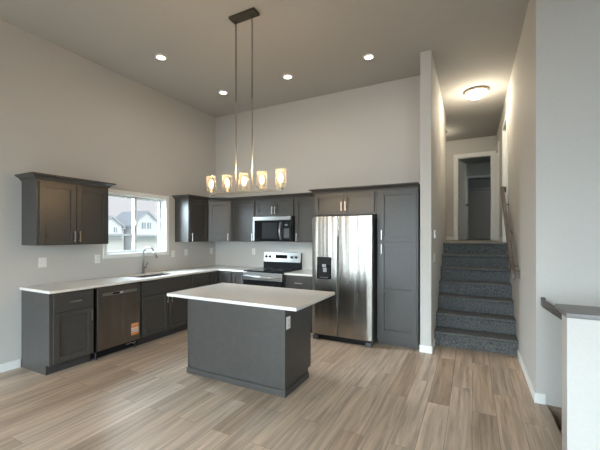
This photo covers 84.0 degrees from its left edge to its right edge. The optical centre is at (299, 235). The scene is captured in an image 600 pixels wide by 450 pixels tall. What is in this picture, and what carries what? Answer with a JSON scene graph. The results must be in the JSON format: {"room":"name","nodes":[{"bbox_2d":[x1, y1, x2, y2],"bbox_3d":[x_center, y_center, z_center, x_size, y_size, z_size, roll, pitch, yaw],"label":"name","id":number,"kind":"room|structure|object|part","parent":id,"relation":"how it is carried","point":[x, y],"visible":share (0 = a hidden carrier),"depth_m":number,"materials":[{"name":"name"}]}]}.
{"room":"kitchen","nodes":[
{"label":"kitchen","id":0,"kind":"room"},
{"bbox_2d":[0,19,215,363],"bbox_3d":[-3.650,-0.431,3.115,0.160,3.872,8.423,0,0,27],"label":"wall","id":1,"kind":"structure","parent":0,"point":[63,112],"depth_m":4.38,"materials":[{"name":"paint"}]},
{"bbox_2d":[0,359,20,372],"bbox_3d":[-4.322,1.459,1.625,0.014,0.092,4.918,0,0,27],"label":"baseboard","id":2,"kind":"structure","parent":1,"relation":"attached to","point":[15,364],"depth_m":3.72,"materials":[{"name":"white"}]},
{"bbox_2d":[38,257,46,267],"bbox_3d":[-3.094,0.325,4.007,0.008,0.118,0.086,0,0,27],"label":"light switch","id":3,"kind":"object","parent":1,"relation":"attached to","point":[42,262],"visible":1,"depth_m":4.00,"materials":[{"name":"white plastic"}]},
{"bbox_2d":[14,172,115,245],"bbox_3d":[-2.832,-0.286,4.095,0.388,0.798,0.952,0,0,27],"label":"upper cabinet","id":4,"kind":"object","parent":1,"relation":"attached to","point":[56,209],"visible":1,"depth_m":3.90,"materials":[{"name":"paint"}]},
{"bbox_3d":[-2.799,-0.250,3.858,0.020,0.700,0.385,0,0,27],"label":"door","id":5,"kind":"part","parent":4,"relation":"part of","materials":[{"name":"paint"}]},
{"bbox_3d":[-2.832,-0.653,4.095,0.388,0.064,0.952,0,0,27],"label":"crown","id":6,"kind":"part","parent":4,"relation":"part of","materials":[{"name":"paint"}]},
{"bbox_3d":[-2.619,-0.250,4.206,0.020,0.700,0.385,0,0,27],"label":"door","id":7,"kind":"part","parent":4,"relation":"part of","materials":[{"name":"paint"}]},
{"bbox_2d":[95,255,99,262],"bbox_3d":[-2.791,0.325,4.594,0.007,0.116,0.072,0,0,27],"label":"outlet","id":8,"kind":"object","parent":1,"relation":"attached to","point":[97,257],"visible":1,"depth_m":4.59,"materials":[{"name":"white plastic"}]},
{"bbox_2d":[103,189,168,258],"bbox_3d":[-2.560,-0.168,5.199,0.164,0.990,1.137,0,0,27],"label":"window","id":9,"kind":"structure","parent":1,"relation":"in","point":[163,204],"depth_m":5.29,"materials":[{"name":"white plastic"}]},
{"bbox_3d":[-2.691,-0.168,4.992,0.030,0.866,0.525,0,0,27],"label":"sash","id":10,"kind":"part","parent":9,"relation":"part of","materials":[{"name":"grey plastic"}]},
{"bbox_3d":[-2.499,-0.168,5.444,0.030,0.866,0.522,0,0,27],"label":"sash","id":11,"kind":"part","parent":9,"relation":"part of","materials":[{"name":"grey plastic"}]},
{"bbox_2d":[172,194,208,241],"bbox_3d":[-1.910,-0.286,5.879,0.388,0.798,0.532,0,0,27],"label":"upper cabinet","id":12,"kind":"object","parent":1,"relation":"attached to","point":[191,211],"visible":1,"depth_m":5.75,"materials":[{"name":"paint"}]},
{"bbox_3d":[-1.910,-0.653,5.879,0.388,0.064,0.532,0,0,27],"label":"crown","id":13,"kind":"part","parent":12,"relation":"part of","materials":[{"name":"paint"}]},
{"bbox_3d":[-1.770,-0.250,5.849,0.020,0.700,0.434,0,0,27],"label":"door","id":14,"kind":"part","parent":12,"relation":"part of","materials":[{"name":"paint"}]},
{"bbox_2d":[0,0,528,163],"bbox_3d":[1.846,-2.427,4.719,8.453,0.120,16.320,0,0,27],"label":"ceiling","id":15,"kind":"structure","parent":0,"point":[323,44],"depth_m":4.13,"materials":[{"name":"paint"}]},
{"bbox_2d":[154,54,166,59],"bbox_3d":[-1.844,-2.360,4.420,0.160,0.014,0.160,0,0,27],"label":"recessed light","id":16,"kind":"object","parent":15,"relation":"in","point":[158,56],"visible":1,"depth_m":4.41,"materials":[{"name":"white plastic"}]},
{"bbox_2d":[218,90,227,94],"bbox_3d":[-1.270,-2.360,5.514,0.160,0.014,0.160,0,0,27],"label":"recessed light","id":17,"kind":"object","parent":15,"relation":"in","point":[223,92],"visible":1,"depth_m":5.50,"materials":[{"name":"beige plastic"}]},
{"bbox_2d":[209,7,283,195],"bbox_3d":[-0.601,-1.407,3.575,1.028,1.917,0.112,0,0,27],"label":"chandelier","id":18,"kind":"object","parent":15,"relation":"hanging from","point":[250,13],"visible":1,"depth_m":3.58,"materials":[{"name":"brown metal"}]},
{"bbox_3d":[-0.696,-0.965,3.624,0.014,0.972,0.015,0,0,27],"label":"rod","id":19,"kind":"part","parent":18,"relation":"part of","materials":[{"name":"silver metal"}]},
{"bbox_3d":[-0.696,-1.889,3.624,0.016,0.912,0.016,0,0,-18],"label":"chain","id":20,"kind":"part","parent":18,"relation":"part of","materials":[{"name":"brown metal"}]},
{"bbox_3d":[-0.506,-1.889,3.526,0.016,0.912,0.016,0,0,-18],"label":"chain","id":21,"kind":"part","parent":18,"relation":"part of","materials":[{"name":"brown metal"}]},
{"bbox_3d":[-0.506,-0.965,3.526,0.014,0.972,0.015,0,0,27],"label":"rod","id":22,"kind":"part","parent":18,"relation":"part of","materials":[{"name":"silver metal"}]},
{"bbox_2d":[282,74,292,78],"bbox_3d":[-0.182,-2.360,4.963,0.160,0.014,0.160,0,0,27],"label":"recessed light","id":23,"kind":"object","parent":15,"relation":"in","point":[285,76],"visible":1,"depth_m":4.95,"materials":[{"name":"beige plastic"}]},
{"bbox_2d":[363,53,374,59],"bbox_3d":[0.911,-2.360,4.409,0.160,0.014,0.160,0,0,27],"label":"recessed light","id":24,"kind":"object","parent":15,"relation":"in","point":[368,56],"visible":1,"depth_m":4.39,"materials":[{"name":"beige plastic"}]},
{"bbox_2d":[463,86,489,99],"bbox_3d":[2.886,-2.294,5.454,0.380,0.144,0.380,0,0,27],"label":"dome light","id":25,"kind":"object","parent":15,"relation":"attached to","point":[477,92],"visible":1,"depth_m":5.36,"materials":[{"name":"white glass"}]},
{"bbox_2d":[0,329,561,449],"bbox_3d":[0.033,1.565,1.211,8.453,0.120,8.423,0,0,27],"label":"floor","id":26,"kind":"structure","parent":0,"point":[143,396],"depth_m":2.95,"materials":[{"name":"brown wood"}]},
{"bbox_2d":[21,288,93,375],"bbox_3d":[-2.796,1.064,3.875,0.638,0.882,0.470,0,0,27],"label":"base cabinet","id":27,"kind":"object","parent":26,"relation":"on","point":[57,329],"visible":0.94,"depth_m":3.70,"materials":[{"name":"paint"}]},
{"bbox_3d":[-2.926,1.065,3.681,0.585,0.880,0.006,0,0,27],"label":"panel","id":28,"kind":"part","parent":27,"relation":"part of","materials":[{"name":"paint"}]},
{"bbox_3d":[-2.547,0.738,3.756,0.020,0.190,0.418,0,0,27],"label":"drawer","id":29,"kind":"part","parent":27,"relation":"part of","materials":[{"name":"paint"}]},
{"bbox_3d":[-2.547,1.113,3.756,0.020,0.535,0.418,0,0,27],"label":"door","id":30,"kind":"part","parent":27,"relation":"part of","materials":[{"name":"paint"}]},
{"bbox_2d":[20,265,259,293],"bbox_3d":[-1.923,0.606,4.984,1.189,0.030,3.273,0,0,27],"label":"countertop","id":31,"kind":"structure","parent":27,"relation":"on","point":[61,287],"depth_m":4.46,"materials":[{"name":"stone"}]},
{"bbox_2d":[141,247,157,273],"bbox_3d":[-2.298,0.381,5.097,0.302,0.420,0.092,0,0,27],"label":"faucet","id":32,"kind":"object","parent":31,"relation":"on","point":[154,252],"visible":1,"depth_m":5.12,"materials":[{"name":"silver metal"}]},
{"bbox_3d":[-2.319,0.321,5.104,0.230,0.300,0.025,0,0,19],"label":"spout","id":33,"kind":"part","parent":32,"relation":"part of","materials":[{"name":"silver metal"}]},
{"bbox_2d":[138,274,168,277],"bbox_3d":[-2.207,0.717,5.030,0.422,0.188,0.702,0,0,27],"label":"sink","id":34,"kind":"object","parent":31,"relation":"in","point":[155,274],"visible":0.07,"depth_m":5.21,"materials":[{"name":"silver metal"}]},
{"bbox_3d":[-2.125,0.717,5.189,0.422,0.188,0.343,0,0,27],"label":"bowl","id":35,"kind":"part","parent":34,"relation":"part of","materials":[{"name":"silver metal"}]},
{"bbox_2d":[93,282,139,359],"bbox_3d":[-2.537,1.071,4.364,0.580,0.868,0.592,0,0,27],"label":"dishwasher","id":36,"kind":"object","parent":26,"relation":"on","point":[116,307],"visible":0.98,"depth_m":4.19,"materials":[{"name":"grey metal"}]},
{"bbox_3d":[-2.366,1.449,4.275,0.015,0.088,0.576,0,0,27],"label":"toe panel","id":37,"kind":"part","parent":36,"relation":"part of","materials":[{"name":"black plastic"}]},
{"bbox_3d":[-2.280,0.723,4.235,0.006,0.035,0.463,0,0,27],"label":"handle trim","id":38,"kind":"part","parent":36,"relation":"part of","materials":[{"name":"silver metal"}]},
{"bbox_2d":[136,273,190,344],"bbox_3d":[-2.191,1.064,5.046,0.638,0.882,0.905,0,0,27],"label":"base cabinet","id":39,"kind":"object","parent":26,"relation":"on","point":[161,315],"visible":0.65,"depth_m":4.83,"materials":[{"name":"paint"}]},
{"bbox_3d":[-2.047,1.113,4.723,0.020,0.535,0.432,0,0,27],"label":"door","id":40,"kind":"part","parent":39,"relation":"part of","materials":[{"name":"paint"}]},
{"bbox_3d":[-1.841,1.113,5.121,0.020,0.535,0.432,0,0,27],"label":"door","id":41,"kind":"part","parent":39,"relation":"part of","materials":[{"name":"paint"}]},
{"bbox_2d":[191,272,208,288],"bbox_3d":[-1.887,1.064,5.633,0.638,0.882,0.410,0,0,27],"label":"base cabinet","id":42,"kind":"object","parent":26,"relation":"on","point":[201,279],"visible":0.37,"depth_m":5.49,"materials":[{"name":"paint"}]},
{"bbox_2d":[209,271,232,284],"bbox_3d":[-1.488,1.064,6.130,0.903,0.882,0.832,0,0,27],"label":"base cabinet","id":43,"kind":"object","parent":26,"relation":"on","point":[215,277],"visible":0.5,"depth_m":5.81,"materials":[{"name":"paint"}]},
{"bbox_3d":[-1.496,1.012,5.790,0.020,0.737,0.199,0,0,27],"label":"door","id":44,"kind":"part","parent":43,"relation":"part of","materials":[{"name":"paint"}]},
{"bbox_3d":[-1.308,1.012,5.824,0.262,0.737,0.020,0,0,27],"label":"door","id":45,"kind":"part","parent":43,"relation":"part of","materials":[{"name":"paint"}]},
{"bbox_2d":[232,272,242,283],"bbox_3d":[-0.923,1.064,5.935,0.275,0.882,0.638,0,0,27],"label":"base cabinet","id":46,"kind":"object","parent":26,"relation":"on","point":[237,278],"visible":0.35,"depth_m":5.70,"materials":[{"name":"paint"}]},
{"bbox_2d":[187,299,310,397],"bbox_3d":[-0.548,1.064,3.638,1.249,0.882,0.616,0,0,27],"label":"kitchen island","id":47,"kind":"object","parent":26,"relation":"on","point":[250,347],"visible":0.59,"depth_m":3.33,"materials":[{"name":"paint"}]},
{"bbox_3d":[-0.683,1.015,3.378,1.189,0.780,0.006,0,0,27],"label":"panel","id":48,"kind":"part","parent":47,"relation":"part of","materials":[{"name":"paint"}]},
{"bbox_3d":[-0.575,1.474,3.588,1.249,0.062,0.503,0,0,27],"label":"moulding","id":49,"kind":"part","parent":47,"relation":"part of","materials":[{"name":"paint"}]},
{"bbox_2d":[167,283,334,310],"bbox_3d":[-0.498,0.606,3.441,1.500,0.030,0.860,0,0,27],"label":"island countertop","id":50,"kind":"structure","parent":47,"relation":"on","point":[290,299],"depth_m":3.27,"materials":[{"name":"stone"}]},
{"bbox_2d":[286,316,289,329],"bbox_3d":[-0.109,0.825,3.146,0.007,0.116,0.072,0,0,27],"label":"outlet","id":51,"kind":"object","parent":47,"relation":"attached to","point":[288,317],"visible":1,"depth_m":3.13,"materials":[{"name":"white plastic"}]},
{"bbox_3d":[-0.064,1.012,3.686,0.396,0.737,0.020,0,0,27],"label":"door","id":52,"kind":"part","parent":47,"relation":"part of","materials":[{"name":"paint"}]},
{"bbox_2d":[242,252,301,287],"bbox_3d":[-0.471,0.905,5.655,0.760,1.200,0.726,0,0,27],"label":"range","id":53,"kind":"object","parent":26,"relation":"on","point":[276,264],"visible":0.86,"depth_m":5.63,"materials":[{"name":"grey metal"}]},
{"bbox_3d":[-0.625,0.675,5.357,0.700,0.026,0.055,0,0,27],"label":"handle","id":54,"kind":"part","parent":53,"relation":"part of","materials":[{"name":"silver metal"}]},
{"bbox_3d":[-0.601,0.917,5.403,0.752,0.625,0.042,0,0,27],"label":"oven door","id":55,"kind":"part","parent":53,"relation":"part of","materials":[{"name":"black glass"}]},
{"bbox_2d":[243,267,299,273],"bbox_3d":[-0.469,0.590,5.660,0.760,0.027,0.605,0,0,27],"label":"cooktop","id":56,"kind":"object","parent":53,"relation":"in","point":[262,270],"depth_m":5.52,"materials":[{"name":"black glass"}]},
{"bbox_3d":[-0.318,0.390,5.952,0.760,0.170,0.058,0,0,27],"label":"control panel","id":57,"kind":"part","parent":53,"relation":"part of","materials":[{"name":"silver metal"}]},
{"bbox_2d":[285,275,311,332],"bbox_3d":[0.117,1.064,5.398,0.508,0.882,0.638,0,0,27],"label":"base cabinet","id":58,"kind":"object","parent":26,"relation":"on","point":[291,281],"visible":0.16,"depth_m":5.14,"materials":[{"name":"paint"}]},
{"bbox_2d":[284,269,311,276],"bbox_3d":[0.121,0.606,5.410,0.508,0.030,0.638,0,0,27],"label":"countertop","id":59,"kind":"structure","parent":58,"relation":"on","point":[303,272],"depth_m":5.23,"materials":[{"name":"stone"}]},
{"bbox_3d":[-0.009,0.738,5.152,0.468,0.190,0.020,0,0,27],"label":"drawer","id":60,"kind":"part","parent":58,"relation":"part of","materials":[{"name":"paint"}]},
{"bbox_2d":[312,214,376,346],"bbox_3d":[0.740,0.609,4.975,0.882,1.792,0.801,0,0,27],"label":"refrigerator","id":61,"kind":"object","parent":26,"relation":"on","point":[344,248],"visible":0.98,"depth_m":4.62,"materials":[{"name":"grey metal"}]},
{"bbox_3d":[0.364,0.575,4.785,0.390,1.690,0.070,0,0,27],"label":"freezer door","id":62,"kind":"part","parent":61,"relation":"part of","materials":[{"name":"silver metal"}]},
{"bbox_3d":[0.543,0.505,4.666,0.008,1.000,0.020,0,0,27],"label":"pocket handle","id":63,"kind":"part","parent":61,"relation":"part of","materials":[{"name":"grey plastic"}]},
{"bbox_3d":[0.761,0.575,4.579,0.480,1.690,0.070,0,0,27],"label":"fridge door","id":64,"kind":"part","parent":61,"relation":"part of","materials":[{"name":"silver metal"}]},
{"bbox_2d":[376,182,419,348],"bbox_3d":[1.427,0.409,4.714,0.543,2.192,0.674,0,0,27],"label":"pantry cabinet","id":65,"kind":"object","parent":26,"relation":"on","point":[398,204],"visible":0.98,"depth_m":4.46,"materials":[{"name":"paint"}]},
{"bbox_3d":[1.427,-0.655,4.714,0.543,0.064,0.674,0,0,27],"label":"crown","id":66,"kind":"part","parent":65,"relation":"part of","materials":[{"name":"paint"}]},
{"bbox_3d":[1.310,0.717,4.458,0.477,1.247,0.020,0,0,27],"label":"door","id":67,"kind":"part","parent":65,"relation":"part of","materials":[{"name":"paint"}]},
{"bbox_3d":[1.310,-0.260,4.458,0.477,0.680,0.020,0,0,27],"label":"door","id":68,"kind":"part","parent":65,"relation":"part of","materials":[{"name":"paint"}]},
{"bbox_2d":[434,242,517,355],"bbox_3d":[2.641,0.815,5.060,0.968,1.381,1.634,0,0,27],"label":"staircase","id":69,"kind":"structure","parent":26,"relation":"on","point":[475,311],"depth_m":4.88,"materials":[{"name":"carpet"}]},
{"bbox_2d":[216,75,419,269],"bbox_3d":[0.093,-0.431,5.854,3.977,3.872,0.120,0,0,27],"label":"wall","id":70,"kind":"structure","parent":0,"point":[367,135],"depth_m":5.67,"materials":[{"name":"paint"}]},
{"bbox_2d":[208,197,230,241],"bbox_3d":[-1.541,-0.286,6.289,0.667,0.798,0.601,0,0,27],"label":"upper cabinet","id":71,"kind":"object","parent":70,"relation":"attached to","point":[219,209],"visible":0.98,"depth_m":6.08,"materials":[{"name":"paint"}]},
{"bbox_3d":[-1.541,-0.653,6.289,0.667,0.064,0.601,0,0,27],"label":"crown","id":72,"kind":"part","parent":71,"relation":"part of","materials":[{"name":"paint"}]},
{"bbox_2d":[229,196,263,241],"bbox_3d":[-0.970,-0.286,6.114,0.553,0.798,0.388,0,0,27],"label":"upper cabinet","id":73,"kind":"object","parent":70,"relation":"attached to","point":[243,209],"visible":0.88,"depth_m":5.99,"materials":[{"name":"paint"}]},
{"bbox_3d":[-0.970,-0.653,6.114,0.553,0.064,0.388,0,0,27],"label":"crown","id":74,"kind":"part","parent":73,"relation":"part of","materials":[{"name":"paint"}]},
{"bbox_3d":[-1.033,-0.250,5.991,0.511,0.700,0.020,0,0,27],"label":"door","id":75,"kind":"part","parent":73,"relation":"part of","materials":[{"name":"paint"}]},
{"bbox_2d":[253,194,294,216],"bbox_3d":[-0.376,-0.506,5.807,0.784,0.358,0.388,0,0,27],"label":"upper cabinet","id":76,"kind":"object","parent":70,"relation":"attached to","point":[280,204],"visible":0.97,"depth_m":5.66,"materials":[{"name":"paint"}]},
{"bbox_3d":[-0.606,-0.470,5.770,0.368,0.259,0.020,0,0,27],"label":"door","id":77,"kind":"part","parent":76,"relation":"part of","materials":[{"name":"paint"}]},
{"bbox_3d":[-0.376,-0.653,5.807,0.784,0.064,0.388,0,0,27],"label":"crown","id":78,"kind":"part","parent":76,"relation":"part of","materials":[{"name":"paint"}]},
{"bbox_2d":[253,216,294,241],"bbox_3d":[-0.393,-0.107,5.775,0.776,0.425,0.458,0,0,27],"label":"microwave","id":79,"kind":"object","parent":76,"relation":"attached to","point":[270,228],"visible":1,"depth_m":5.59,"materials":[{"name":"silver metal"}]},
{"bbox_3d":[-0.556,-0.079,5.677,0.575,0.343,0.030,0,0,27],"label":"door","id":80,"kind":"part","parent":79,"relation":"part of","materials":[{"name":"black glass"}]},
{"bbox_3d":[-0.224,-0.079,5.505,0.168,0.343,0.030,0,0,27],"label":"control panel","id":81,"kind":"part","parent":79,"relation":"part of","materials":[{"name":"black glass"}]},
{"bbox_3d":[-0.273,-0.470,5.598,0.368,0.259,0.020,0,0,27],"label":"door","id":82,"kind":"part","parent":76,"relation":"part of","materials":[{"name":"paint"}]},
{"bbox_2d":[293,192,313,241],"bbox_3d":[0.187,-0.286,5.516,0.483,0.798,0.388,0,0,27],"label":"upper cabinet","id":83,"kind":"object","parent":70,"relation":"attached to","point":[304,202],"visible":0.51,"depth_m":5.43,"materials":[{"name":"paint"}]},
{"bbox_3d":[0.187,-0.653,5.516,0.483,0.064,0.388,0,0,27],"label":"crown","id":84,"kind":"part","parent":83,"relation":"part of","materials":[{"name":"paint"}]},
{"bbox_2d":[309,185,376,216],"bbox_3d":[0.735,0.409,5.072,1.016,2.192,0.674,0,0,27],"label":"upper cabinet","id":85,"kind":"object","parent":70,"relation":"attached to","point":[355,200],"visible":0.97,"depth_m":4.79,"materials":[{"name":"paint"}]},
{"bbox_3d":[0.431,-0.459,4.912,0.451,0.283,0.020,0,0,27],"label":"door","id":86,"kind":"part","parent":85,"relation":"part of","materials":[{"name":"paint"}]},
{"bbox_3d":[0.735,-0.655,5.072,1.016,0.064,0.674,0,0,27],"label":"crown","id":87,"kind":"part","parent":85,"relation":"part of","materials":[{"name":"paint"}]},
{"bbox_3d":[0.833,-0.459,4.705,0.441,0.283,0.020,0,0,27],"label":"door","id":88,"kind":"part","parent":85,"relation":"part of","materials":[{"name":"paint"}]},
{"bbox_2d":[420,50,445,345],"bbox_3d":[2.228,-0.431,5.467,0.134,3.872,2.680,0,0,27],"label":"wall","id":89,"kind":"structure","parent":0,"point":[432,112],"depth_m":4.31,"materials":[{"name":"paint"}]},
{"bbox_2d":[419,339,434,353],"bbox_3d":[1.695,1.459,4.429,0.156,0.092,0.374,0,0,27],"label":"baseboard","id":90,"kind":"structure","parent":89,"relation":"attached to","point":[422,348],"depth_m":4.27,"materials":[{"name":"white wood"}]},
{"bbox_2d":[446,136,495,240],"bbox_3d":[3.433,-1.052,8.593,2.810,2.631,0.120,0,0,27],"label":"wall","id":91,"kind":"structure","parent":0,"point":[481,144],"depth_m":8.32,"materials":[{"name":"paint"}]},
{"bbox_2d":[458,160,467,239],"bbox_3d":[4.200,-0.896,8.649,0.159,2.020,0.715,0,0,41],"label":"door","id":92,"kind":"structure","parent":91,"relation":"in","point":[461,165],"depth_m":8.59,"materials":[{"name":"white"}]},
{"bbox_2d":[454,151,495,240],"bbox_3d":[4.261,-0.943,8.155,0.909,2.133,0.138,0,0,27],"label":"trim","id":93,"kind":"structure","parent":91,"relation":"attached to","point":[492,154],"depth_m":8.00,"materials":[{"name":"white wood"}]},
{"bbox_2d":[446,240,504,242],"bbox_3d":[2.871,0.194,7.375,2.930,0.140,2.680,0,0,27],"label":"floor","id":94,"kind":"structure","parent":0,"point":[475,241],"depth_m":6.72,"materials":[{"name":"wood"}]},
{"bbox_2d":[466,162,490,238],"bbox_3d":[4.892,-1.052,10.119,2.840,2.631,3.930,0,0,27],"label":"wall","id":95,"kind":"structure","parent":0,"point":[479,200],"depth_m":11.49,"materials":[{"name":"paint"}]},
{"bbox_2d":[466,174,490,238],"bbox_3d":[6.079,-0.921,10.863,1.194,2.090,0.118,0,0,27],"label":"trim","id":96,"kind":"structure","parent":95,"relation":"attached to","point":[476,176],"depth_m":11.07,"materials":[{"name":"white wood"}]},
{"bbox_2d":[469,187,490,189],"bbox_3d":[6.316,-1.586,11.285,1.140,0.020,0.350,0,0,27],"label":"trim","id":97,"kind":"structure","parent":95,"relation":"attached to","point":[488,187],"depth_m":11.30,"materials":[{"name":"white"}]},
{"bbox_2d":[496,0,599,407],"bbox_3d":[4.834,0.269,4.768,3.190,5.272,5.630,0,0,27],"label":"wall","id":98,"kind":"structure","parent":0,"point":[552,102],"depth_m":2.94,"materials":[{"name":"paint"}]},
{"bbox_2d":[496,141,498,240],"bbox_3d":[4.451,-0.933,7.391,0.138,2.115,0.870,0,0,27],"label":"trim","id":99,"kind":"structure","parent":98,"relation":"attached to","point":[497,148],"depth_m":7.72,"materials":[{"name":"white"}]},
{"bbox_2d":[502,110,507,242],"bbox_3d":[3.588,-0.940,5.721,0.138,2.128,0.916,0,0,27],"label":"trim","id":100,"kind":"structure","parent":98,"relation":"attached to","point":[505,123],"depth_m":6.05,"materials":[{"name":"white wood"}]},
{"bbox_2d":[500,186,519,278],"bbox_3d":[2.974,-0.140,4.744,0.098,1.334,1.680,0,0,27],"label":"handrail","id":101,"kind":"object","parent":98,"relation":"attached to","point":[514,274],"visible":0.98,"depth_m":4.50,"materials":[{"name":"brown wood"}]},
{"bbox_2d":[517,350,545,404],"bbox_3d":[2.437,1.459,3.539,0.087,0.092,1.274,0,0,27],"label":"baseboard","id":102,"kind":"structure","parent":98,"relation":"attached to","point":[540,398],"depth_m":3.14,"materials":[{"name":"white wood"}]},
{"bbox_2d":[541,297,561,319],"bbox_3d":[2.828,1.157,2.591,1.555,1.210,0.086,0,0,27],"label":"handrail","id":103,"kind":"object","parent":98,"relation":"attached to","point":[546,305],"visible":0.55,"depth_m":2.89,"materials":[{"name":"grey wood"}]},
{"bbox_2d":[547,405,561,429],"bbox_3d":[3.530,2.205,2.264,3.008,1.399,0.016,0,0,27],"label":"trim","id":104,"kind":"structure","parent":98,"relation":"attached to","point":[556,412],"depth_m":2.92,"materials":[{"name":"brown wood"}]},
{"bbox_2d":[562,314,599,449],"bbox_3d":[2.956,1.685,1.269,3.113,2.440,0.130,0,0,27],"label":"wall","id":105,"kind":"structure","parent":0,"point":[580,337],"depth_m":1.90,"materials":[{"name":"paint"}]},
{"bbox_2d":[555,304,599,320],"bbox_3d":[2.952,0.449,1.281,3.132,0.028,0.293,0,0,27],"label":"trim","id":106,"kind":"structure","parent":105,"relation":"on","point":[569,311],"depth_m":1.90,"materials":[{"name":"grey wood"}]},
{"bbox_3d":[-48.381,4.155,53.145,125.240,0.300,170.000,0,0,27],"label":"ground","id":107,"kind":"structure","parent":0,"visible":0},
{"bbox_2d":[107,216,130,250],"bbox_3d":[-25.270,0.770,42.692,6.500,6.470,4.050,0,0,27],"label":"house","id":108,"kind":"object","parent":107,"relation":"on","point":[116,234],"visible":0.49,"depth_m":41.94,"materials":[{"name":"white"}]},
{"bbox_3d":[-23.530,2.205,41.540,0.050,3.600,3.000,0,0,27],"label":"garage door","id":109,"kind":"part","parent":108,"relation":"part of","materials":[{"name":"white"}]},
{"bbox_2d":[115,211,157,250],"bbox_3d":[-21.383,0.295,50.322,6.600,7.420,12.575,0,0,27],"label":"house","id":110,"kind":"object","parent":107,"relation":"on","point":[147,227],"visible":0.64,"depth_m":45.86,"materials":[{"name":"white"}]},
{"bbox_3d":[-21.189,2.255,46.071,0.050,3.500,4.200,0,0,27],"label":"garage door","id":111,"kind":"part","parent":110,"relation":"part of","materials":[{"name":"white"}]},
{"bbox_3d":[3.329,2.965,1.769,3.110,0.120,1.360,0,0,27],"label":"floor","id":112,"kind":"structure","parent":0,"visible":0},
{"bbox_2d":[549,409,561,437],"bbox_3d":[2.731,2.200,2.068,1.770,1.330,1.062,0,0,27],"label":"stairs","id":113,"kind":"structure","parent":112,"relation":"on","point":[560,431],"depth_m":2.77,"materials":[{"name":"brown wood"}]},
{"bbox_3d":[2.409,-1.052,7.968,1.804,2.631,2.170,0,0,27],"label":"wall","id":114,"kind":"structure","parent":0,"visible":0},
{"bbox_2d":[446,237,501,241],"bbox_3d":[2.958,0.079,7.673,2.810,0.090,1.950,0,0,27],"label":"baseboard","id":115,"kind":"structure","parent":114,"relation":"attached to","point":[447,238],"depth_m":8.33,"materials":[{"name":"white wood"}]}
]}

